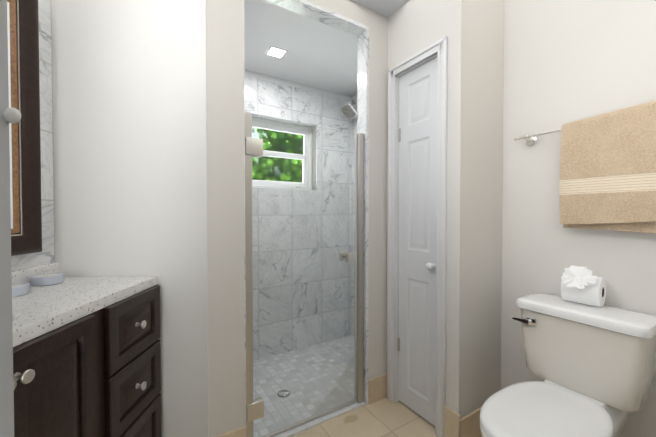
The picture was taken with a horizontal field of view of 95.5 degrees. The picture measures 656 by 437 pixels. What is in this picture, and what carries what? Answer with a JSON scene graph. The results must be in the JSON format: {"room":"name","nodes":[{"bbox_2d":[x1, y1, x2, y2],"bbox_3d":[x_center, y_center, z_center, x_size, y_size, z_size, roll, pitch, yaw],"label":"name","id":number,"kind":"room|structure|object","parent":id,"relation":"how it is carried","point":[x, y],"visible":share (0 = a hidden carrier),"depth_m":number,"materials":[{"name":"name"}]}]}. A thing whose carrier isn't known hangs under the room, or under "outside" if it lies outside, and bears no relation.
{"room":"bathroom","nodes":[
{"label":"bathroom","id":0,"kind":"room"},
{"bbox_2d":[0,0,13,436],"bbox_3d":[0.366,-0.037,0.239,3.450,2.420,0.130,0,1,-2],"label":"wall","id":1,"kind":"structure","parent":0,"point":[6,387],"depth_m":0.28,"materials":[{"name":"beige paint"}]},
{"bbox_2d":[3,107,20,122],"bbox_3d":[-0.300,-0.098,0.283,0.015,0.015,0.009,0,1,-2],"label":"knob","id":2,"kind":"object","parent":1,"relation":"attached to","point":[12,115],"visible":1,"depth_m":0.28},
{"bbox_2d":[7,0,54,270],"bbox_3d":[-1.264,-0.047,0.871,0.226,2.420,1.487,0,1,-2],"label":"framed mirror","id":3,"kind":"object","parent":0,"point":[24,131],"depth_m":1.17,"materials":[{"name":"brown wood"}]},
{"bbox_2d":[51,0,208,436],"bbox_3d":[-0.971,-0.057,1.473,0.848,2.420,0.300,0,1,-2],"label":"wall","id":4,"kind":"structure","parent":0,"point":[129,131],"depth_m":1.32,"materials":[{"name":"beige paint"}]},
{"bbox_2d":[206,0,387,436],"bbox_3d":[0.151,-0.062,1.816,1.684,2.420,0.088,-1,1,-32],"label":"wall","id":5,"kind":"structure","parent":0,"point":[225,196],"depth_m":1.39,"materials":[{"name":"beige paint"}]},
{"bbox_2d":[247,70,349,189],"bbox_3d":[-0.362,-0.075,2.650,1.684,2.420,0.235,-1,1,-32],"label":"wall","id":6,"kind":"structure","parent":0,"point":[313,156],"depth_m":2.69,"materials":[{"name":"white paint"}]},
{"bbox_2d":[252,117,311,189],"bbox_3d":[-0.424,-0.539,2.575,0.628,0.578,0.053,-1,1,-32],"label":"window unit","id":7,"kind":"structure","parent":6,"relation":"in","point":[307,142],"depth_m":2.62,"materials":[{"name":"white plastic"}]},
{"bbox_2d":[244,0,356,96],"bbox_3d":[-0.110,-1.213,2.161,1.287,0.130,0.802,-1,1,-32],"label":"ceiling","id":8,"kind":"structure","parent":0,"point":[320,55],"depth_m":2.01,"materials":[{"name":"paint"}]},
{"bbox_2d":[265,45,287,58],"bbox_3d":[-0.355,-1.143,2.053,0.124,0.006,0.124,-1,1,-32],"label":"recessed light","id":9,"kind":"object","parent":8,"relation":"attached to","point":[275,52],"visible":1,"depth_m":2.05,"materials":[{"name":"white"}]},
{"bbox_2d":[243,0,368,426],"bbox_3d":[-0.110,-0.013,2.195,1.302,2.310,1.007,-1,1,-32],"label":"wall","id":10,"kind":"structure","parent":0,"point":[266,97],"depth_m":2.54,"materials":[{"name":"tile"}]},
{"bbox_2d":[245,112,363,436],"bbox_3d":[-0.104,0.310,1.660,0.738,1.656,0.104,-1,1,-32],"label":"shower door","id":11,"kind":"structure","parent":10,"relation":"attached to","point":[254,404],"depth_m":1.70,"materials":[{"name":"clear glass"}]},
{"bbox_2d":[264,401,365,436],"bbox_3d":[-0.103,1.145,1.669,0.743,0.012,0.068,-1,1,-32],"label":"sill","id":12,"kind":"structure","parent":10,"relation":"attached to","point":[317,421],"depth_m":1.68,"materials":[{"name":"stone"}]},
{"bbox_2d":[340,102,356,119],"bbox_3d":[0.218,-0.982,2.679,0.189,0.154,0.150,-1,1,-32],"label":"shower head","id":13,"kind":"object","parent":10,"relation":"attached to","point":[348,110],"visible":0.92,"depth_m":2.65},
{"bbox_2d":[292,397,438,436],"bbox_3d":[0.245,1.194,0.810,6.400,0.060,6.400,-1,1,-32],"label":"floor","id":14,"kind":"structure","parent":0,"point":[385,417],"depth_m":1.66,"materials":[{"name":"tile"}]},
{"bbox_2d":[12,263,160,436],"bbox_3d":[-0.944,0.614,0.822,0.499,1.099,1.020,0,1,-2],"label":"bathroom vanity","id":15,"kind":"object","parent":14,"relation":"on","point":[86,356],"visible":0.85,"depth_m":0.97,"materials":[{"name":"brown wood"}]},
{"bbox_2d":[12,282,29,296],"bbox_3d":[-1.087,0.244,1.017,0.100,0.036,0.100,0,1,-2],"label":"soap dish","id":16,"kind":"object","parent":15,"relation":"on","point":[20,288],"visible":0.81,"depth_m":1.01,"materials":[{"name":"grey ceramic"}]},
{"bbox_2d":[30,272,63,285],"bbox_3d":[-1.118,0.241,1.188,0.100,0.036,0.100,0,1,-2],"label":"soap dish","id":17,"kind":"object","parent":15,"relation":"on","point":[47,279],"visible":1,"depth_m":1.16,"materials":[{"name":"grey ceramic"}]},
{"bbox_2d":[253,335,353,436],"bbox_3d":[-0.104,1.140,2.190,1.287,0.004,0.822,-1,1,-32],"label":"mosaic shower floor","id":18,"kind":"structure","parent":14,"relation":"on","point":[295,378],"depth_m":2.10,"materials":[{"name":"grey tile"}]},
{"bbox_2d":[275,389,291,398],"bbox_3d":[-0.289,1.138,1.935,0.104,0.007,0.104,-1,1,-32],"label":"drain","id":19,"kind":"object","parent":18,"relation":"on","point":[281,394],"depth_m":1.93,"materials":[{"name":"silver metal"}]},
{"bbox_2d":[480,293,655,436],"bbox_3d":[0.865,0.765,1.132,0.719,0.789,0.438,-1,1,-32],"label":"toilet","id":20,"kind":"object","parent":14,"relation":"on","point":[593,366],"visible":0.98,"depth_m":1.13,"materials":[{"name":"white ceramic"}]},
{"bbox_2d":[561,265,605,306],"bbox_3d":[1.084,0.284,1.272,0.166,0.167,0.128,-1,1,-38],"label":"paper roll","id":21,"kind":"object","parent":20,"relation":"on","point":[581,284],"visible":1,"depth_m":1.24,"materials":[{"name":"white paper"}]},
{"bbox_2d":[351,0,408,16],"bbox_3d":[0.245,-1.296,0.770,6.400,0.080,6.400,-1,1,-32],"label":"ceiling","id":22,"kind":"structure","parent":0,"point":[387,8],"depth_m":1.78,"materials":[{"name":"paint"}]},
{"bbox_2d":[387,0,460,412],"bbox_3d":[0.770,-0.062,1.845,0.600,2.420,0.516,-1,1,-32],"label":"wall","id":23,"kind":"structure","parent":0,"point":[415,26],"depth_m":1.52,"materials":[{"name":"beige paint"}]},
{"bbox_2d":[397,57,436,425],"bbox_3d":[0.512,0.135,1.720,0.086,2.006,0.306,-1,1,-32],"label":"closet door","id":24,"kind":"structure","parent":23,"relation":"in","point":[417,141],"depth_m":1.72,"materials":[{"name":"white wood"}]},
{"bbox_2d":[387,36,447,436],"bbox_3d":[0.535,0.111,1.732,0.119,2.077,0.419,-1,1,-32],"label":"trim","id":25,"kind":"structure","parent":23,"relation":"attached to","point":[438,49],"depth_m":1.60,"materials":[{"name":"white wood"}]},
{"bbox_2d":[458,0,655,436],"bbox_3d":[1.381,-0.047,0.853,0.600,2.420,1.816,-1,1,-32],"label":"wall","id":26,"kind":"structure","parent":0,"point":[530,67],"depth_m":1.50,"materials":[{"name":"beige paint"}]},
{"bbox_2d":[217,373,481,436],"bbox_3d":[0.625,1.073,0.854,1.471,0.180,2.080,-1,1,-32],"label":"baseboard","id":27,"kind":"structure","parent":26,"relation":"attached to","point":[457,425],"depth_m":1.53,"materials":[{"name":"tile"}]},
{"bbox_2d":[514,100,655,232],"bbox_3d":[1.180,-0.202,1.233,0.107,0.513,0.758,-1,1,-32],"label":"towel rail","id":28,"kind":"object","parent":26,"relation":"attached to","point":[608,171],"visible":1,"depth_m":1.21,"materials":[{"name":"beige fabric"}]},
{"bbox_2d":[560,100,655,232],"bbox_3d":[1.213,-0.201,1.141,0.066,0.513,0.526,-1,1,-32],"label":"towel","id":29,"kind":"object","parent":28,"relation":"hanging from","point":[608,160],"depth_m":1.20,"materials":[{"name":"beige fabric"}]},
{"label":"outside","id":30,"kind":"structure","parent":0,"visible":0},
{"bbox_2d":[252,127,302,182],"bbox_3d":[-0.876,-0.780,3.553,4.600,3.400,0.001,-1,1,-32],"label":"foliage","id":31,"kind":"object","parent":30,"point":[281,171],"depth_m":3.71,"materials":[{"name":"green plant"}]}
]}

